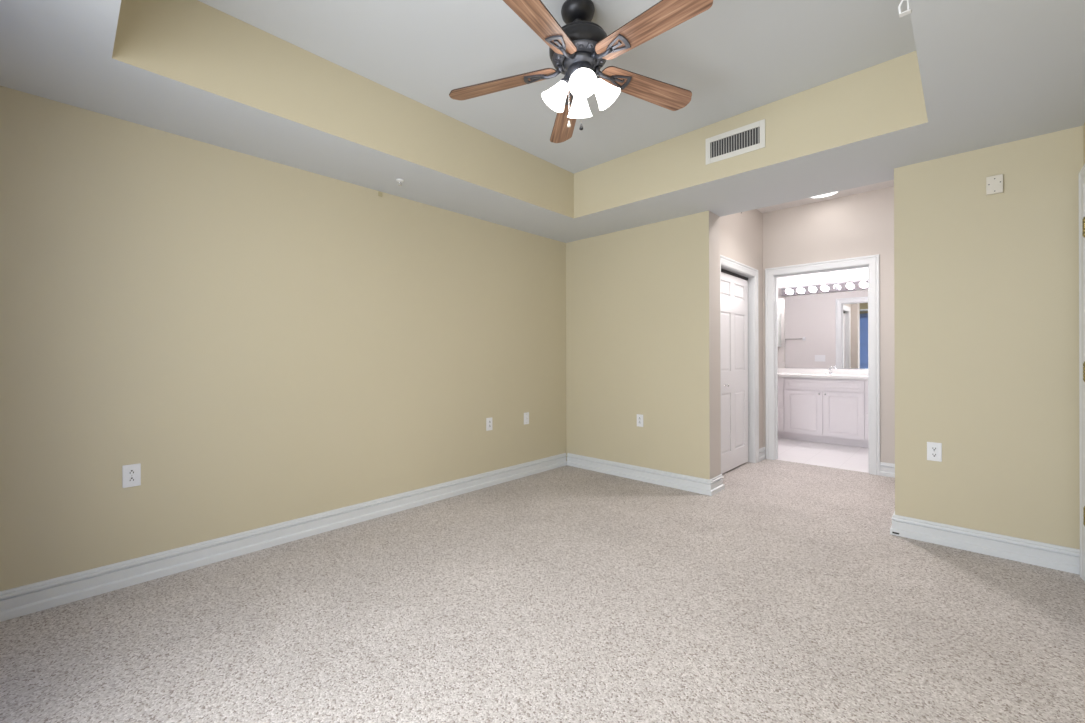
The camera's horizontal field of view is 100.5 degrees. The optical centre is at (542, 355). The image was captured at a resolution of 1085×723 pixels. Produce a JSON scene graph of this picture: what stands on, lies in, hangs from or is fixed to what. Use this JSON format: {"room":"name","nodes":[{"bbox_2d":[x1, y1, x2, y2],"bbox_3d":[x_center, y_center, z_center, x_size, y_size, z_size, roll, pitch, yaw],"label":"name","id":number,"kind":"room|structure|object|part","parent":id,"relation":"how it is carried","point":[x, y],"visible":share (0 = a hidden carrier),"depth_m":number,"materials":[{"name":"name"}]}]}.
{"room":"empty bedroom","nodes":[
{"label":"empty bedroom","id":0,"kind":"room"},
{"bbox_2d":[0,86,566,590],"bbox_3d":[-1.211,-0.019,3.491,0.120,2.440,4.650,0,0,43],"label":"wall","id":1,"kind":"structure","parent":0,"point":[270,342],"depth_m":2.68,"materials":[{"name":"yellow paint"}]},
{"bbox_2d":[122,463,140,487],"bbox_3d":[-2.166,0.631,2.378,0.009,0.118,0.072,0,0,43],"label":"wall outlet","id":2,"kind":"object","parent":1,"relation":"attached to","point":[131,474],"visible":1,"depth_m":2.38,"materials":[{"name":"white plastic"}]},
{"bbox_2d":[127,477,135,481],"bbox_3d":[-2.164,0.650,2.376,0.002,0.025,0.034,0,0,43],"label":"socket","id":3,"kind":"object","parent":2,"relation":"attached to","point":[129,479],"depth_m":2.37,"materials":[{"name":"white plastic"}]},
{"bbox_2d":[127,469,135,474],"bbox_3d":[-2.164,0.612,2.376,0.002,0.025,0.034,0,0,43],"label":"socket","id":4,"kind":"object","parent":2,"relation":"attached to","point":[129,471],"depth_m":2.37,"materials":[{"name":"white plastic"}]},
{"bbox_2d":[0,453,566,621],"bbox_3d":[-1.202,1.134,3.390,0.024,0.131,4.270,0,0,43],"label":"baseboard","id":5,"kind":"structure","parent":1,"relation":"attached to","point":[16,602],"depth_m":2.67,"materials":[{"name":"white wood"}]},
{"bbox_2d":[486,417,491,430],"bbox_3d":[-0.489,0.629,4.162,0.009,0.118,0.072,0,0,43],"label":"wall outlet","id":6,"kind":"object","parent":1,"relation":"attached to","point":[488,420],"visible":1,"depth_m":4.15,"materials":[{"name":"white plastic"}]},
{"bbox_2d":[524,412,528,424],"bbox_3d":[-0.157,0.625,4.511,0.016,0.118,0.072,0,0,43],"label":"jack plate","id":7,"kind":"object","parent":1,"relation":"attached to","point":[526,415],"visible":1,"depth_m":4.51,"materials":[{"name":"white plastic"}]},
{"bbox_2d":[0,438,1084,722],"bbox_3d":[1.422,1.242,3.505,3.933,0.100,8.270,0,0,43],"label":"floor","id":8,"kind":"structure","parent":0,"point":[785,593],"depth_m":2.02,"materials":[{"name":"carpet"}]},
{"bbox_2d":[778,377,867,447],"bbox_3d":[3.939,0.741,6.256,1.850,0.884,0.571,0,0,43],"label":"vanity cabinet","id":9,"kind":"object","parent":8,"relation":"on","point":[822,410],"visible":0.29,"depth_m":6.07,"materials":[{"name":"white wood"}]},
{"bbox_3d":[3.265,0.904,6.554,0.442,0.340,0.019,0,0,43],"label":"drawer","id":10,"kind":"part","parent":9,"relation":"part of","materials":[{"name":"white wood"}]},
{"bbox_3d":[3.264,0.601,6.554,0.442,0.246,0.019,0,0,43],"label":"drawer","id":11,"kind":"part","parent":9,"relation":"part of","materials":[{"name":"white wood"}]},
{"bbox_3d":[3.263,0.391,6.554,0.442,0.154,0.019,0,0,43],"label":"drawer","id":12,"kind":"part","parent":9,"relation":"part of","materials":[{"name":"white wood"}]},
{"bbox_3d":[3.603,0.775,6.235,0.468,0.596,0.019,0,0,43],"label":"door","id":13,"kind":"part","parent":9,"relation":"part of","materials":[{"name":"white wood"}]},
{"bbox_2d":[778,368,867,379],"bbox_3d":[3.945,0.292,6.263,1.870,0.210,0.589,0,0,43],"label":"countertop","id":14,"kind":"structure","parent":9,"relation":"on","point":[782,372],"depth_m":6.34,"materials":[{"name":"white stone"}]},
{"bbox_2d":[825,367,836,374],"bbox_3d":[4.048,0.202,6.371,0.148,0.117,0.132,0,0,-16],"label":"faucet","id":15,"kind":"object","parent":14,"relation":"on","point":[830,368],"visible":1,"depth_m":6.36,"materials":[{"name":"silver metal"}]},
{"bbox_3d":[3.944,0.774,5.915,0.456,0.596,0.019,0,0,43],"label":"door","id":16,"kind":"part","parent":9,"relation":"part of","materials":[{"name":"white wood"}]},
{"bbox_3d":[4.279,0.901,5.600,0.442,0.340,0.019,0,0,43],"label":"drawer","id":17,"kind":"part","parent":9,"relation":"part of","materials":[{"name":"white wood"}]},
{"bbox_3d":[4.278,0.598,5.600,0.442,0.246,0.019,0,0,43],"label":"drawer","id":18,"kind":"part","parent":9,"relation":"part of","materials":[{"name":"white wood"}]},
{"bbox_3d":[4.277,0.388,5.600,0.442,0.154,0.019,0,0,43],"label":"drawer","id":19,"kind":"part","parent":9,"relation":"part of","materials":[{"name":"white wood"}]},
{"bbox_2d":[0,0,1084,242],"bbox_3d":[0.174,-1.504,2.186,3.933,0.520,4.650,0,0,43],"label":"ceiling","id":20,"kind":"structure","parent":0,"point":[847,93],"depth_m":2.47,"materials":[{"name":"white paint"}]},
{"bbox_2d":[396,179,403,185],"bbox_3d":[-1.004,-1.222,3.179,0.054,0.034,0.054,0,0,43],"label":"sprinkler head","id":21,"kind":"object","parent":20,"relation":"attached to","point":[397,180],"visible":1,"depth_m":3.17},
{"bbox_2d":[449,0,712,142],"bbox_3d":[0.201,-1.354,2.102,1.228,0.588,1.257,0,0,43],"label":"ceiling fan","id":22,"kind":"object","parent":20,"relation":"hanging from","point":[578,50],"visible":1,"depth_m":2.08,"materials":[{"name":"brown wood"}]},
{"bbox_3d":[-0.199,-1.335,2.219,0.545,0.006,0.140,-6,11,12],"label":"blade","id":23,"kind":"part","parent":22,"relation":"part of","materials":[{"name":"brown wood"}]},
{"bbox_3d":[-0.012,-1.344,1.805,0.140,0.006,0.545,11,10,28],"label":"blade","id":24,"kind":"part","parent":22,"relation":"part of","materials":[{"name":"brown wood"}]},
{"bbox_3d":[0.052,-1.238,2.142,0.122,0.138,0.119,0,0,43],"label":"lamp shade","id":25,"kind":"part","parent":22,"relation":"part of","materials":[{"name":"white glass"}]},
{"bbox_3d":[0.136,-1.346,2.525,0.140,0.006,0.545,-14,-3,-7],"label":"blade","id":26,"kind":"part","parent":22,"relation":"part of","materials":[{"name":"brown wood"}]},
{"bbox_3d":[0.109,-1.315,2.143,0.050,0.079,0.050,0,0,43],"label":"lamp arm","id":27,"kind":"part","parent":22,"relation":"part of","materials":[{"name":"grey metal"}]},
{"bbox_3d":[0.184,-1.241,2.271,0.118,0.138,0.124,0,0,43],"label":"lamp shade","id":28,"kind":"part","parent":22,"relation":"part of","materials":[{"name":"white glass"}]},
{"bbox_3d":[0.178,-1.317,2.070,0.051,0.079,0.050,0,0,43],"label":"lamp arm","id":29,"kind":"part","parent":22,"relation":"part of","materials":[{"name":"grey metal"}]},
{"bbox_3d":[0.179,-1.266,2.043,0.050,0.064,0.050,0,0,43],"label":"light bulb","id":30,"kind":"part","parent":22,"relation":"part of","materials":[{"name":"white glass"}]},
{"bbox_3d":[0.180,-1.242,2.010,0.121,0.138,0.122,0,0,43],"label":"lamp shade","id":31,"kind":"part","parent":22,"relation":"part of","materials":[{"name":"white glass"}]},
{"bbox_3d":[0.313,-1.245,2.139,0.124,0.138,0.121,0,0,43],"label":"lamp shade","id":32,"kind":"part","parent":22,"relation":"part of","materials":[{"name":"white glass"}]},
{"bbox_3d":[0.531,-1.362,2.300,0.545,0.006,0.140,3,-14,-24],"label":"blade","id":33,"kind":"part","parent":22,"relation":"part of","materials":[{"name":"brown wood"}]},
{"bbox_3d":[0.439,-1.361,1.855,0.140,0.006,0.545,14,-7,-42],"label":"blade","id":34,"kind":"part","parent":22,"relation":"part of","materials":[{"name":"brown wood"}]},
{"bbox_2d":[705,119,764,164],"bbox_3d":[1.318,-1.465,3.102,0.401,0.185,0.009,0,0,43],"label":"ceiling vent","id":35,"kind":"object","parent":20,"relation":"in","point":[751,137],"visible":1,"depth_m":3.09,"materials":[{"name":"white metal"}]},
{"bbox_2d":[898,0,910,16],"bbox_3d":[1.317,-1.276,1.641,0.038,0.063,0.028,0,0,43],"label":"hook","id":36,"kind":"object","parent":20,"relation":"attached to","point":[901,14],"visible":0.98,"depth_m":1.64,"materials":[{"name":"white paint"}]},
{"bbox_2d":[720,209,762,448],"bbox_3d":[1.992,-0.232,4.721,0.120,2.845,1.530,0,0,43],"label":"wall","id":37,"kind":"structure","parent":0,"point":[741,234],"depth_m":4.96,"materials":[{"name":"beige paint"}]},
{"bbox_2d":[720,255,758,473],"bbox_3d":[1.992,0.113,4.702,0.142,2.155,1.120,0,0,43],"label":"door","id":38,"kind":"structure","parent":37,"relation":"in","point":[739,327],"depth_m":4.82,"materials":[{"name":"white paint"}]},
{"bbox_2d":[759,447,764,461],"bbox_3d":[2.502,1.122,5.152,0.024,0.131,0.210,0,0,43],"label":"baseboard","id":39,"kind":"structure","parent":37,"relation":"attached to","point":[761,450],"depth_m":5.15,"materials":[{"name":"white wood"}]},
{"bbox_2d":[777,268,867,369],"bbox_3d":[4.081,-0.096,6.607,2.700,2.560,0.100,0,0,43],"label":"wall","id":40,"kind":"structure","parent":0,"point":[861,274],"depth_m":6.69,"materials":[{"name":"paint"}]},
{"bbox_2d":[777,312,780,346],"bbox_3d":[3.458,-0.399,6.996,0.406,0.516,0.185,0,0,43],"label":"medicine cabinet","id":41,"kind":"object","parent":40,"relation":"attached to","point":[778,314],"visible":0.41,"depth_m":6.86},
{"bbox_2d":[778,368,867,374],"bbox_3d":[4.140,0.223,6.471,1.870,0.074,0.017,0,0,43],"label":"backsplash","id":42,"kind":"structure","parent":40,"relation":"attached to","point":[780,370],"depth_m":6.54,"materials":[{"name":"white stone"}]},
{"bbox_2d":[781,280,867,295],"bbox_3d":[4.101,-0.973,6.422,1.310,0.120,0.138,0,0,43],"label":"vanity light bar","id":43,"kind":"object","parent":40,"relation":"attached to","point":[855,285],"visible":0.86,"depth_m":6.46,"materials":[{"name":"glass"}]},
{"bbox_2d":[785,290,867,368],"bbox_3d":[4.146,-0.362,6.471,1.216,1.089,0.009,0,0,43],"label":"wall mirror","id":44,"kind":"object","parent":40,"relation":"attached to","point":[825,330],"visible":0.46,"depth_m":6.50,"materials":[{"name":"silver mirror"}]},
{"bbox_2d":[566,126,1082,548],"bbox_3d":[1.732,-0.029,3.751,3.813,2.440,0.240,0,0,43],"label":"wall","id":45,"kind":"structure","parent":0,"point":[986,287],"depth_m":2.85,"materials":[{"name":"yellow paint"}]},
{"bbox_2d":[637,414,642,426],"bbox_3d":[0.935,0.620,4.331,0.072,0.118,0.009,0,0,43],"label":"wall outlet","id":46,"kind":"object","parent":45,"relation":"attached to","point":[639,416],"visible":1,"depth_m":4.33,"materials":[{"name":"white plastic"}]},
{"bbox_2d":[567,453,724,495],"bbox_3d":[0.948,1.127,4.492,1.610,0.131,0.289,0,0,43],"label":"baseboard","id":47,"kind":"structure","parent":45,"relation":"attached to","point":[710,487],"depth_m":4.24,"materials":[{"name":"white wood"}]},
{"bbox_2d":[927,442,941,461],"bbox_3d":[2.492,0.609,2.868,0.072,0.118,0.009,0,0,43],"label":"wall outlet","id":48,"kind":"object","parent":45,"relation":"attached to","point":[934,450],"visible":1,"depth_m":2.87,"materials":[{"name":"white plastic"}]},
{"bbox_2d":[890,511,1079,574],"bbox_3d":[2.721,1.122,2.825,0.838,0.131,0.289,0,0,43],"label":"baseboard","id":49,"kind":"structure","parent":45,"relation":"attached to","point":[1067,559],"depth_m":2.69,"materials":[{"name":"white wood"}]},
{"bbox_2d":[986,174,1002,194],"bbox_3d":[2.681,-1.015,2.675,0.071,0.106,0.024,0,0,43],"label":"sensor box","id":50,"kind":"object","parent":45,"relation":"attached to","point":[994,184],"visible":1,"depth_m":2.67,"materials":[{"name":"beige plastic"}]},
{"bbox_3d":[2.674,-1.015,2.667,0.052,0.084,0.001,0,0,43],"label":"panel","id":51,"kind":"part","parent":50,"relation":"part of","materials":[{"name":"beige plastic"}]},
{"bbox_2d":[757,180,893,212],"bbox_3d":[2.622,-1.714,4.125,1.860,0.115,1.530,0,0,43],"label":"ceiling","id":52,"kind":"structure","parent":0,"point":[886,184],"depth_m":4.69,"materials":[{"name":"paint"}]},
{"bbox_2d":[810,191,839,198],"bbox_3d":[2.835,-1.649,4.563,0.308,0.016,0.308,0,0,43],"label":"recessed light","id":53,"kind":"object","parent":52,"relation":"in","point":[833,193],"visible":0.36,"depth_m":4.63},
{"bbox_2d":[812,192,836,197],"bbox_3d":[2.835,-1.650,4.563,0.263,0.011,0.263,0,0,43],"label":"diffuser","id":54,"kind":"object","parent":53,"relation":"attached to","point":[830,194],"depth_m":4.63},
{"bbox_2d":[763,186,894,463],"bbox_3d":[2.805,-0.292,5.089,2.920,2.960,0.120,0,0,43],"label":"wall","id":55,"kind":"structure","parent":0,"point":[861,224],"depth_m":4.65,"materials":[{"name":"beige paint"}]},
{"bbox_2d":[765,254,879,475],"bbox_3d":[3.011,0.090,4.896,1.063,2.195,0.165,0,0,43],"label":"door frame","id":56,"kind":"structure","parent":55,"relation":"in","point":[872,262],"depth_m":4.77,"materials":[{"name":"white wood"}]},
{"bbox_2d":[880,462,894,477],"bbox_3d":[3.545,1.119,4.299,0.527,0.131,0.024,0,0,43],"label":"baseboard","id":57,"kind":"structure","parent":55,"relation":"attached to","point":[886,469],"depth_m":4.43,"materials":[{"name":"white wood"}]},
{"bbox_2d":[1083,123,1084,164],"bbox_3d":[1.480,-0.028,0.798,0.135,2.440,4.410,0,0,43],"label":"wall","id":58,"kind":"structure","parent":0,"point":[1084,123],"depth_m":2.42,"materials":[{"name":"yellow paint"}]},
{"bbox_2d":[1078,164,1084,581],"bbox_3d":[2.591,0.101,2.021,0.190,2.175,1.015,0,0,43],"label":"door","id":59,"kind":"structure","parent":58,"relation":"in","point":[1081,176],"depth_m":2.40,"materials":[{"name":"white paint"}]}
]}

